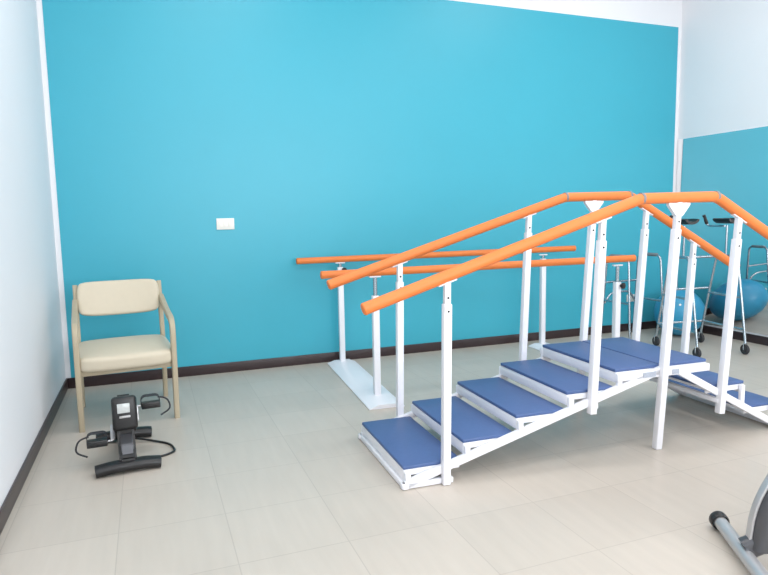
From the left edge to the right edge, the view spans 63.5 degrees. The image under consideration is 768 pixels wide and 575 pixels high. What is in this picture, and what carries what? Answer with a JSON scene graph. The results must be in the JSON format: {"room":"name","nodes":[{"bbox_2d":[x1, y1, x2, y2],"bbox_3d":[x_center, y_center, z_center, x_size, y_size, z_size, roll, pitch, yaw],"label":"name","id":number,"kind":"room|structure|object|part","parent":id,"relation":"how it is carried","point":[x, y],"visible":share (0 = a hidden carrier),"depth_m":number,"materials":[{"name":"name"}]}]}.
{"room":"care facility","nodes":[
{"label":"care facility","id":0,"kind":"room"},
{"bbox_2d":[0,0,65,507],"bbox_3d":[-1.312,-0.866,1.162,0.120,4.300,8.440,-4,7,-21],"label":"wall","id":1,"kind":"structure","parent":0,"point":[32,362],"depth_m":3.83,"materials":[{"name":"white paint"}]},
{"bbox_2d":[0,378,67,534],"bbox_3d":[-1.212,1.222,1.426,0.012,0.090,8.190,-4,7,-21],"label":"baseboard","id":2,"kind":"structure","parent":1,"relation":"attached to","point":[9,502],"depth_m":3.49,"materials":[{"name":"brown tile"}]},
{"bbox_2d":[36,0,682,377],"bbox_3d":[0.352,-1.478,6.213,6.620,4.300,0.120,-4,7,-21],"label":"wall","id":3,"kind":"structure","parent":0,"point":[657,12],"depth_m":6.60,"materials":[{"name":"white paint"}]},
{"bbox_2d":[216,218,234,229],"bbox_3d":[-1.420,-0.570,5.553,0.155,0.100,0.015,-4,7,-21],"label":"light switch","id":4,"kind":"object","parent":3,"relation":"attached to","point":[222,223],"visible":1,"depth_m":5.55,"materials":[{"name":"plastic"}]},
{"bbox_2d":[42,0,678,377],"bbox_3d":[0.377,-1.075,6.200,6.530,3.500,0.004,-4,7,-21],"label":"turquoise painted area","id":5,"kind":"object","parent":3,"relation":"attached to","point":[323,128],"visible":0.82,"depth_m":5.87,"materials":[{"name":"blue paint"}]},
{"bbox_2d":[67,321,660,388],"bbox_3d":[0.415,0.620,6.389,6.600,0.090,0.012,-4,7,-21],"label":"baseboard","id":6,"kind":"structure","parent":3,"relation":"attached to","point":[107,379],"depth_m":5.95,"materials":[{"name":"brown wood"}]},
{"bbox_2d":[0,328,767,574],"bbox_3d":[1.875,1.126,2.602,6.860,0.100,8.440,-4,7,-21],"label":"floor","id":7,"kind":"structure","parent":0,"point":[269,471],"depth_m":3.19,"materials":[{"name":"tile"}]},
{"bbox_2d":[71,279,179,432],"bbox_3d":[-1.883,0.447,4.493,0.646,0.958,0.712,-4,7,-26],"label":"armchair","id":8,"kind":"object","parent":7,"relation":"on","point":[113,297],"visible":1,"depth_m":4.41,"materials":[{"name":"beige leather"}]},
{"bbox_3d":[-2.134,0.529,4.330,0.042,0.835,0.580,-4,7,-26],"label":"arm and leg","id":9,"kind":"part","parent":8,"relation":"part of","materials":[{"name":"brown wood"}]},
{"bbox_3d":[-2.276,0.448,4.628,0.040,0.939,0.128,-4,7,-26],"label":"leg","id":10,"kind":"part","parent":8,"relation":"part of","materials":[{"name":"brown wood"}]},
{"bbox_2d":[77,279,158,315],"bbox_3d":[-2.005,0.075,4.690,0.570,0.260,0.125,-4,7,-26],"label":"cushion","id":11,"kind":"object","parent":8,"relation":"on","point":[113,297],"depth_m":4.67,"materials":[{"name":"beige leather"}]},
{"bbox_2d":[79,334,171,372],"bbox_3d":[-1.863,0.456,4.453,0.630,0.147,0.620,-4,7,-26],"label":"seat cushion","id":12,"kind":"object","parent":8,"relation":"on","point":[153,351],"depth_m":4.25,"materials":[{"name":"beige leather"}]},
{"bbox_3d":[-1.757,0.548,4.246,0.570,0.055,0.022,-4,7,-26],"label":"rail","id":13,"kind":"part","parent":8,"relation":"part of","materials":[{"name":"brown wood"}]},
{"bbox_3d":[-1.744,0.409,4.883,0.040,0.939,0.128,-4,7,-26],"label":"leg","id":14,"kind":"part","parent":8,"relation":"part of","materials":[{"name":"brown wood"}]},
{"bbox_3d":[-1.591,0.489,4.591,0.042,0.835,0.580,-4,7,-26],"label":"arm and leg","id":15,"kind":"part","parent":8,"relation":"part of","materials":[{"name":"brown wood"}]},
{"bbox_2d":[75,393,175,478],"bbox_3d":[-1.553,0.809,3.717,0.544,0.394,0.653,-4,7,-25],"label":"pedal exerciser","id":16,"kind":"object","parent":7,"relation":"on","point":[124,428],"visible":1,"depth_m":3.54,"materials":[{"name":"black plastic"}]},
{"bbox_3d":[-1.460,0.887,3.522,0.065,0.082,0.117,-4,7,-25],"label":"trim","id":17,"kind":"part","parent":16,"relation":"part of","materials":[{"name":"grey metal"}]},
{"bbox_3d":[-1.422,0.972,3.841,0.190,0.038,0.388,-6,8,-37],"label":"power cord","id":18,"kind":"part","parent":16,"relation":"part of","materials":[{"name":"black plastic"}]},
{"bbox_2d":[296,245,635,409],"bbox_3d":[0.818,0.228,5.503,2.959,1.052,1.520,-3,7,-16],"label":"bars","id":19,"kind":"object","parent":7,"relation":"on","point":[369,389],"visible":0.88,"depth_m":5.31,"materials":[{"name":"metal"}]},
{"bbox_3d":[-0.405,0.254,5.893,0.050,0.900,0.050,-3,7,-16],"label":"post","id":20,"kind":"part","parent":19,"relation":"part of","materials":[{"name":"white metal"}]},
{"bbox_3d":[-0.195,0.789,5.259,0.270,0.030,1.520,-3,7,-16],"label":"plate","id":21,"kind":"part","parent":19,"relation":"part of","materials":[{"name":"white metal"}]},
{"bbox_3d":[-0.067,0.014,4.708,0.031,0.195,0.032,-3,7,-16],"label":"post","id":22,"kind":"part","parent":19,"relation":"part of","materials":[{"name":"metal"}]},
{"bbox_3d":[-0.059,0.444,4.757,0.050,0.770,0.050,-3,7,-16],"label":"post","id":23,"kind":"part","parent":19,"relation":"part of","materials":[{"name":"white metal"}]},
{"bbox_3d":[1.663,0.146,6.505,0.050,0.900,0.050,-3,7,-16],"label":"post","id":24,"kind":"part","parent":19,"relation":"part of","materials":[{"name":"white metal"}]},
{"bbox_3d":[1.874,0.681,5.871,0.270,0.030,1.520,-3,7,-16],"label":"plate","id":25,"kind":"part","parent":19,"relation":"part of","materials":[{"name":"white metal"}]},
{"bbox_3d":[2.009,0.336,5.370,0.050,0.770,0.050,-3,7,-16],"label":"post","id":26,"kind":"part","parent":19,"relation":"part of","materials":[{"name":"white metal"}]},
{"bbox_3d":[2.002,-0.094,5.320,0.031,0.195,0.032,-3,7,-16],"label":"post","id":27,"kind":"part","parent":19,"relation":"part of","materials":[{"name":"metal"}]},
{"bbox_2d":[326,191,767,489],"bbox_3d":[1.319,0.155,3.921,3.287,1.545,0.885,-3,7,-18],"label":"staircase","id":28,"kind":"structure","parent":7,"relation":"on","point":[404,448],"depth_m":3.69,"materials":[{"name":"white metal"}]},
{"bbox_2d":[362,425,458,479],"bbox_3d":[0.134,0.926,3.604,0.320,0.060,0.746,-3,7,-18],"label":"step","id":29,"kind":"structure","parent":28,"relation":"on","point":[402,450],"depth_m":3.48,"materials":[{"name":"blue rubber"}]},
{"bbox_2d":[412,404,512,452],"bbox_3d":[0.447,0.811,3.698,0.307,0.060,0.746,-3,7,-18],"label":"step","id":30,"kind":"structure","parent":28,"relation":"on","point":[471,427],"depth_m":3.55,"materials":[{"name":"blue rubber"}]},
{"bbox_2d":[458,385,551,428],"bbox_3d":[0.749,0.698,3.788,0.307,0.060,0.746,-3,7,-18],"label":"step","id":31,"kind":"structure","parent":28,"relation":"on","point":[512,404],"depth_m":3.64,"materials":[{"name":"blue rubber"}]},
{"bbox_3d":[1.194,-0.352,4.258,3.243,0.606,0.062,-3,7,-18],"label":"handrail","id":32,"kind":"part","parent":28,"relation":"part of","materials":[{"name":"orange wood"}]},
{"bbox_2d":[501,366,602,404],"bbox_3d":[1.052,0.586,3.878,0.310,0.060,0.746,-3,7,-18],"label":"step","id":33,"kind":"structure","parent":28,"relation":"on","point":[559,383],"depth_m":3.75,"materials":[{"name":"blue rubber"}]},
{"bbox_3d":[1.408,-0.231,3.474,3.194,0.606,0.062,-3,7,-18],"label":"handrail","id":34,"kind":"part","parent":28,"relation":"part of","materials":[{"name":"orange wood"}]},
{"bbox_2d":[543,347,651,382],"bbox_3d":[1.358,0.472,3.969,0.310,0.060,0.746,-3,7,-18],"label":"stair platform","id":35,"kind":"object","parent":28,"relation":"on","point":[613,362],"depth_m":3.85,"materials":[{"name":"blue rubber"}]},
{"bbox_2d":[668,376,742,392],"bbox_3d":[1.997,0.602,4.200,0.295,0.060,0.746,-3,7,-18],"label":"step","id":36,"kind":"structure","parent":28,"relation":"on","point":[734,384],"depth_m":3.94,"materials":[{"name":"white metal"}]},
{"bbox_2d":[601,253,663,338],"bbox_3d":[2.757,0.092,6.877,0.537,0.940,0.479,-4,7,-24],"label":"walker","id":37,"kind":"object","parent":7,"relation":"on","point":[628,280],"visible":0.52,"depth_m":6.81,"materials":[{"name":"metal"}]},
{"bbox_2d":[654,290,704,334],"bbox_3d":[3.327,0.278,6.986,0.530,0.524,0.530,-4,7,-21],"label":"exercise ball","id":38,"kind":"object","parent":7,"relation":"on","point":[679,303],"visible":0.45,"depth_m":6.78,"materials":[{"name":"blue plastic"}]},
{"bbox_2d":[652,215,749,356],"bbox_3d":[3.163,-0.043,6.178,0.646,1.355,0.700,-3,7,-13],"label":"walker","id":39,"kind":"object","parent":7,"relation":"on","point":[699,337],"visible":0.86,"depth_m":6.15,"materials":[{"name":"metal"}]},
{"bbox_3d":[3.165,0.099,6.194,0.564,0.855,0.625,-3,7,-13],"label":"tube frame","id":40,"kind":"part","parent":39,"relation":"part of","materials":[{"name":"metal"}]},
{"bbox_2d":[709,474,767,574],"bbox_3d":[1.918,0.468,2.320,1.076,1.266,0.590,0,7,9],"label":"exercise bike","id":41,"kind":"object","parent":7,"relation":"on","point":[754,544],"visible":1,"depth_m":2.43,"materials":[{"name":"silver metal"}]},
{"bbox_3d":[1.926,0.990,2.381,1.037,0.168,0.060,0,7,9],"label":"frame","id":42,"kind":"part","parent":41,"relation":"part of","materials":[{"name":"grey metal"}]},
{"bbox_3d":[1.581,0.705,2.403,0.301,0.654,0.040,0,7,9],"label":"column trim","id":43,"kind":"part","parent":41,"relation":"part of","materials":[{"name":"silver metal"}]},
{"bbox_2d":[669,362,704,366],"bbox_3d":[1.678,0.453,4.075,0.340,0.060,0.746,-3,7,-18],"label":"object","id":44,"kind":"structure","parent":0,"point":[672,364],"depth_m":3.71,"materials":[{"name":"white metal"}]},
{"bbox_2d":[676,0,767,336],"bbox_3d":[4.984,-1.253,3.537,0.120,4.300,8.440,-4,7,-21],"label":"wall","id":45,"kind":"structure","parent":0,"point":[723,88],"depth_m":6.70,"materials":[{"name":"white paint"}]},
{"bbox_2d":[676,126,767,334],"bbox_3d":[4.287,-0.460,5.326,0.010,2.120,4.500,-4,7,-21],"label":"wall mirror","id":46,"kind":"object","parent":45,"relation":"attached to","point":[734,164],"visible":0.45,"depth_m":6.71,"materials":[{"name":"clear glass"}]},
{"bbox_2d":[697,325,767,345],"bbox_3d":[4.960,0.842,3.755,0.012,0.090,8.160,-4,7,-21],"label":"baseboard","id":47,"kind":"structure","parent":45,"relation":"attached to","point":[751,338],"depth_m":6.68,"materials":[{"name":"brown tile"}]},
{"bbox_2d":[726,403,767,413],"bbox_3d":[2.294,0.749,4.316,0.295,0.060,0.746,-3,7,-18],"label":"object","id":48,"kind":"structure","parent":0,"point":[758,406],"depth_m":3.96,"materials":[{"name":"white metal"}]}
]}

